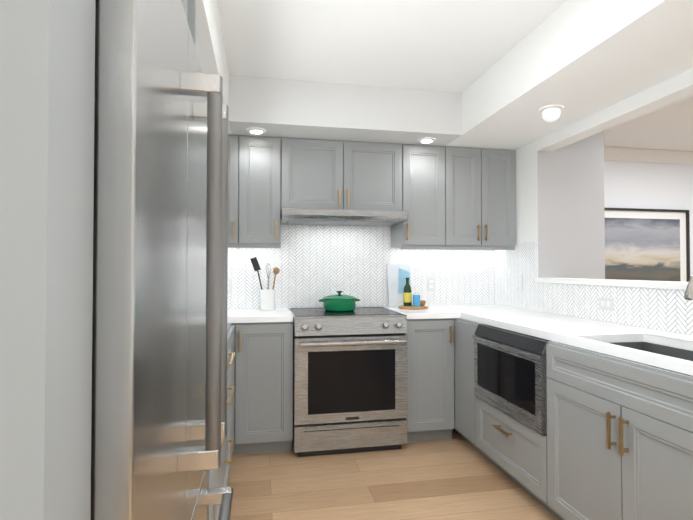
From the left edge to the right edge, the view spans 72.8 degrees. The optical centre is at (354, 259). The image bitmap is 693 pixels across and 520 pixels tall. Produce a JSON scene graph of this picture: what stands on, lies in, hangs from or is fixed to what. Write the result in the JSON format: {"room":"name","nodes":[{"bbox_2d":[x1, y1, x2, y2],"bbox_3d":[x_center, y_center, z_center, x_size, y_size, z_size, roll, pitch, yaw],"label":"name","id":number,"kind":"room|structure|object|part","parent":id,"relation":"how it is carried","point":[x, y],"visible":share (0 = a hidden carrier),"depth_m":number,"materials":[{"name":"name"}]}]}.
{"room":"kitchen","nodes":[
{"label":"kitchen","id":0,"kind":"room"},
{"bbox_2d":[248,227,495,308],"bbox_3d":[-0.165,-0.008,3.860,3.040,2.620,0.120,0,-1,-11],"label":"wall","id":1,"kind":"structure","parent":0,"point":[370,306],"depth_m":3.86,"materials":[{"name":"white paint"}]},
{"bbox_2d":[228,135,280,247],"bbox_3d":[-0.852,-0.484,3.472,0.590,0.798,0.379,0,-1,-11],"label":"upper cabinet","id":2,"kind":"object","parent":1,"relation":"attached to","point":[254,191],"visible":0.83,"depth_m":3.35,"materials":[{"name":"paint"}]},
{"bbox_2d":[281,138,401,210],"bbox_3d":[-0.115,-0.618,3.622,0.910,0.526,0.379,0,-1,-11],"label":"upper cabinet","id":3,"kind":"object","parent":1,"relation":"attached to","point":[332,174],"visible":0.94,"depth_m":3.47,"materials":[{"name":"paint"}]},
{"bbox_2d":[281,208,407,226],"bbox_3d":[-0.103,-0.315,3.560,0.906,0.073,0.496,0,-1,-11],"label":"under-cabinet range hood","id":4,"kind":"object","parent":3,"relation":"attached to","point":[325,217],"visible":0.96,"depth_m":3.35,"materials":[{"name":"silver metal"}]},
{"bbox_2d":[227,225,494,308],"bbox_3d":[-0.157,0.040,3.796,2.790,0.679,0.006,0,-1,-11],"label":"tile backsplash","id":5,"kind":"structure","parent":1,"relation":"attached to","point":[314,264],"depth_m":3.81,"materials":[{"name":"white tile"}]},
{"bbox_2d":[227,278,231,292],"bbox_3d":[-0.984,0.198,3.620,0.072,0.116,0.006,0,-1,-11],"label":"electrical outlet","id":6,"kind":"object","parent":5,"relation":"attached to","point":[229,285],"visible":0.48,"depth_m":3.62,"materials":[{"name":"white plastic"}]},
{"bbox_2d":[427,277,435,290],"bbox_3d":[0.644,0.203,3.946,0.072,0.116,0.006,0,-1,-11],"label":"electrical outlet","id":7,"kind":"object","parent":5,"relation":"attached to","point":[431,283],"visible":1,"depth_m":3.94,"materials":[{"name":"white plastic"}]},
{"bbox_2d":[391,144,515,249],"bbox_3d":[0.794,-0.478,3.802,0.940,0.798,0.379,0,-1,-11],"label":"upper cabinet","id":8,"kind":"object","parent":1,"relation":"attached to","point":[458,198],"visible":1,"depth_m":3.65,"materials":[{"name":"paint"}]},
{"bbox_2d":[228,430,558,519],"bbox_3d":[1.931,1.311,2.666,6.750,0.060,8.400,0,-1,-11],"label":"floor","id":9,"kind":"structure","parent":0,"point":[456,477],"depth_m":2.64,"materials":[{"name":"brown wood"}]},
{"bbox_2d":[0,0,195,519],"bbox_3d":[-0.701,0.162,0.949,0.598,2.178,1.083,0,-1,-11],"label":"tall cabinet","id":10,"kind":"object","parent":9,"relation":"on","point":[47,77],"visible":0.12,"depth_m":0.48,"materials":[{"name":"paint"}]},
{"bbox_2d":[90,0,232,519],"bbox_3d":[-0.654,0.344,1.015,0.718,1.815,0.913,0,-1,-11],"label":"fridge","id":11,"kind":"object","parent":9,"relation":"on","point":[159,332],"visible":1,"depth_m":0.76,"materials":[{"name":"grey metal"}]},
{"bbox_2d":[207,439,222,519],"bbox_3d":[-0.823,0.823,1.642,0.636,0.880,0.344,0,-1,-11],"label":"base cabinet","id":12,"kind":"object","parent":9,"relation":"on","point":[218,477],"depth_m":1.79,"materials":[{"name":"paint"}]},
{"bbox_2d":[223,327,234,486],"bbox_3d":[-0.937,0.833,2.212,0.636,0.880,0.819,0,-1,-11],"label":"base cabinet","id":13,"kind":"object","parent":9,"relation":"on","point":[228,442],"depth_m":2.53,"materials":[{"name":"paint"}]},
{"bbox_2d":[227,309,230,322],"bbox_3d":[-1.021,0.378,2.528,0.594,0.040,2.142,0,-1,-11],"label":"countertop","id":14,"kind":"structure","parent":13,"relation":"on","point":[228,310],"depth_m":3.09,"materials":[{"name":"white stone"}]},
{"bbox_2d":[232,322,292,454],"bbox_3d":[-0.657,0.853,3.345,0.394,0.880,0.660,0,-1,-11],"label":"base cabinet","id":15,"kind":"object","parent":9,"relation":"on","point":[263,392],"visible":0.88,"depth_m":3.07,"materials":[{"name":"paint"}]},
{"bbox_2d":[231,308,292,322],"bbox_3d":[-0.669,0.393,3.367,0.413,0.040,0.634,0,-1,-11],"label":"countertop","id":16,"kind":"structure","parent":15,"relation":"on","point":[256,315],"depth_m":3.12,"materials":[{"name":"white stone"}]},
{"bbox_2d":[250,257,279,310],"bbox_3d":[-0.675,0.176,3.530,0.221,0.400,0.114,0,-1,-11],"label":"utensil crock","id":17,"kind":"object","parent":16,"relation":"on","point":[267,299],"visible":1,"depth_m":3.50,"materials":[{"name":"white ceramic"}]},
{"bbox_2d":[289,291,406,456],"bbox_3d":[-0.077,0.761,3.412,0.766,1.066,0.756,0,-1,-11],"label":"range","id":18,"kind":"object","parent":9,"relation":"on","point":[350,382],"depth_m":3.11,"materials":[{"name":"grey metal"}]},
{"bbox_3d":[-0.113,0.303,3.498,0.315,0.148,0.252,0,-1,-11],"label":"green dutch oven","id":19,"kind":"part","parent":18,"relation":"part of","materials":[{"name":"green metal"}]},
{"bbox_2d":[405,318,455,441],"bbox_3d":[0.478,0.857,3.572,0.384,0.880,0.660,0,-1,-11],"label":"base cabinet","id":20,"kind":"object","parent":9,"relation":"on","point":[430,379],"visible":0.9,"depth_m":3.29,"materials":[{"name":"paint"}]},
{"bbox_2d":[382,305,458,318],"bbox_3d":[0.486,0.397,3.598,0.409,0.040,0.634,0,-1,-11],"label":"countertop","id":21,"kind":"structure","parent":20,"relation":"on","point":[437,311],"depth_m":3.33,"materials":[{"name":"white stone"}]},
{"bbox_2d":[387,264,410,306],"bbox_3d":[0.365,0.205,3.848,0.195,0.351,0.079,0,-1,-11],"label":"cookbook","id":22,"kind":"object","parent":21,"relation":"on","point":[398,275],"visible":0.77,"depth_m":3.84,"materials":[{"name":"white paper"}]},
{"bbox_2d":[398,278,427,309],"bbox_3d":[0.457,0.258,3.679,0.232,0.241,0.232,0,-1,-11],"label":"tray","id":23,"kind":"object","parent":21,"relation":"on","point":[418,304],"visible":1,"depth_m":3.66,"materials":[{"name":"brown wood"}]},
{"bbox_2d":[452,318,474,445],"bbox_3d":[1.055,0.851,3.221,0.646,0.880,0.319,0,-1,-11],"label":"base cabinet","id":24,"kind":"object","parent":9,"relation":"on","point":[463,327],"depth_m":3.18,"materials":[{"name":"paint"}]},
{"bbox_2d":[472,322,549,505],"bbox_3d":[1.147,0.841,2.687,0.674,0.880,0.764,0,-1,-11],"label":"base cabinet","id":25,"kind":"object","parent":9,"relation":"on","point":[509,368],"depth_m":2.56,"materials":[{"name":"paint"}]},
{"bbox_3d":[1.110,0.629,2.683,0.598,0.449,0.730,0,-1,-11],"label":"microwave drawer","id":26,"kind":"part","parent":25,"relation":"part of","materials":[{"name":"silver metal"}]},
{"bbox_2d":[540,341,692,519],"bbox_3d":[1.330,0.827,1.847,0.646,0.880,0.956,0,-1,-11],"label":"base cabinet","id":27,"kind":"object","parent":9,"relation":"on","point":[615,442],"depth_m":1.81,"materials":[{"name":"paint"}]},
{"bbox_2d":[451,305,692,375],"bbox_3d":[1.275,0.373,2.243,0.604,0.040,3.601,0,-1,-11],"label":"countertop","id":28,"kind":"structure","parent":27,"relation":"on","point":[593,335],"depth_m":2.33,"materials":[{"name":"white stone"}]},
{"bbox_2d":[573,342,692,376],"bbox_3d":[1.286,0.539,1.828,0.420,0.304,0.845,0,-1,-11],"label":"undermount sink","id":29,"kind":"object","parent":28,"relation":"in","point":[668,351],"visible":0.12,"depth_m":2.15,"materials":[{"name":"silver metal"}]},
{"bbox_2d":[684,275,692,299],"bbox_3d":[1.443,0.151,1.857,0.299,0.390,0.080,0,-1,-11],"label":"pull-down faucet","id":30,"kind":"object","parent":28,"relation":"on","point":[688,294],"visible":1,"depth_m":1.84,"materials":[{"name":"silver metal"}]},
{"bbox_2d":[196,0,692,149],"bbox_3d":[0.407,-1.078,1.024,2.800,0.300,5.698,0,-1,-11],"label":"soffit","id":31,"kind":"structure","parent":0,"point":[578,60],"depth_m":2.77,"materials":[{"name":"white paint"}]},
{"bbox_2d":[246,127,265,133],"bbox_3d":[-0.676,-0.883,3.222,0.136,0.012,0.136,0,-1,-11],"label":"recessed light","id":32,"kind":"object","parent":31,"relation":"in","point":[254,130],"visible":0.96,"depth_m":3.20,"materials":[{"name":"white paint"}]},
{"bbox_2d":[417,137,435,142],"bbox_3d":[0.530,-0.879,3.464,0.136,0.012,0.136,0,-1,-11],"label":"recessed light","id":33,"kind":"object","parent":31,"relation":"in","point":[426,140],"visible":0.92,"depth_m":3.44,"materials":[{"name":"white paint"}]},
{"bbox_2d":[539,105,563,112],"bbox_3d":[1.165,-0.891,2.785,0.136,0.012,0.136,0,-1,-11],"label":"recessed light","id":34,"kind":"object","parent":31,"relation":"in","point":[551,108],"visible":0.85,"depth_m":2.76,"materials":[{"name":"white paint"}]},
{"bbox_2d":[217,0,692,151],"bbox_3d":[1.946,-1.298,2.714,6.720,0.240,8.640,0,-1,-11],"label":"ceiling","id":35,"kind":"structure","parent":0,"point":[459,46],"depth_m":2.60,"materials":[{"name":"white paint"}]},
{"bbox_2d":[552,131,607,278],"bbox_3d":[1.575,0.075,4.034,0.440,2.460,1.060,0,-1,-11],"label":"wall","id":36,"kind":"structure","parent":0,"point":[589,183],"depth_m":3.52,"materials":[{"name":"grey paint"}]},
{"bbox_2d":[508,68,692,334],"bbox_3d":[1.838,-0.053,1.294,0.120,2.620,5.700,0,-1,-11],"label":"wall","id":37,"kind":"structure","parent":0,"point":[534,208],"depth_m":3.46,"materials":[{"name":"white paint"}]},
{"bbox_2d":[495,242,692,334],"bbox_3d":[1.599,0.096,2.161,0.007,0.509,3.899,0,-1,-11],"label":"tile backsplash","id":38,"kind":"structure","parent":37,"relation":"attached to","point":[653,308],"depth_m":2.94,"materials":[{"name":"white tile"}]},
{"bbox_2d":[517,275,522,289],"bbox_3d":[1.290,0.178,3.669,0.006,0.116,0.072,0,-1,-11],"label":"electrical outlet","id":39,"kind":"object","parent":38,"relation":"attached to","point":[519,282],"visible":1,"depth_m":3.66,"materials":[{"name":"white plastic"}]},
{"bbox_2d":[599,297,613,310],"bbox_3d":[1.473,0.257,2.755,0.006,0.072,0.116,0,-1,-11],"label":"electrical outlet","id":40,"kind":"object","parent":38,"relation":"attached to","point":[606,303],"visible":1,"depth_m":2.75,"materials":[{"name":"white plastic"}]},
{"bbox_2d":[535,278,687,289],"bbox_3d":[1.727,0.119,1.860,0.175,0.034,3.260,0,-1,-11],"label":"sill","id":41,"kind":"structure","parent":37,"relation":"on","point":[677,285],"depth_m":2.65,"materials":[{"name":"white paint"}]},
{"bbox_2d":[608,160,692,276],"bbox_3d":[3.032,0.091,4.958,3.660,2.460,0.120,0,-1,-11],"label":"wall","id":42,"kind":"structure","parent":0,"point":[639,185],"depth_m":4.93,"materials":[{"name":"grey paint"}]},
{"bbox_2d":[604,208,689,281],"bbox_3d":[2.925,-0.071,4.858,1.250,0.920,0.035,0,-1,-11],"label":"framed painting","id":43,"kind":"object","parent":42,"relation":"attached to","point":[648,244],"visible":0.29,"depth_m":4.89,"materials":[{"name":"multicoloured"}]},
{"bbox_2d":[604,147,692,164],"bbox_3d":[3.279,-1.080,4.921,3.238,0.115,0.085,0,-1,-11],"label":"crown molding","id":44,"kind":"structure","parent":42,"relation":"attached to","point":[645,155],"depth_m":4.87,"materials":[{"name":"white paint"}]}
]}

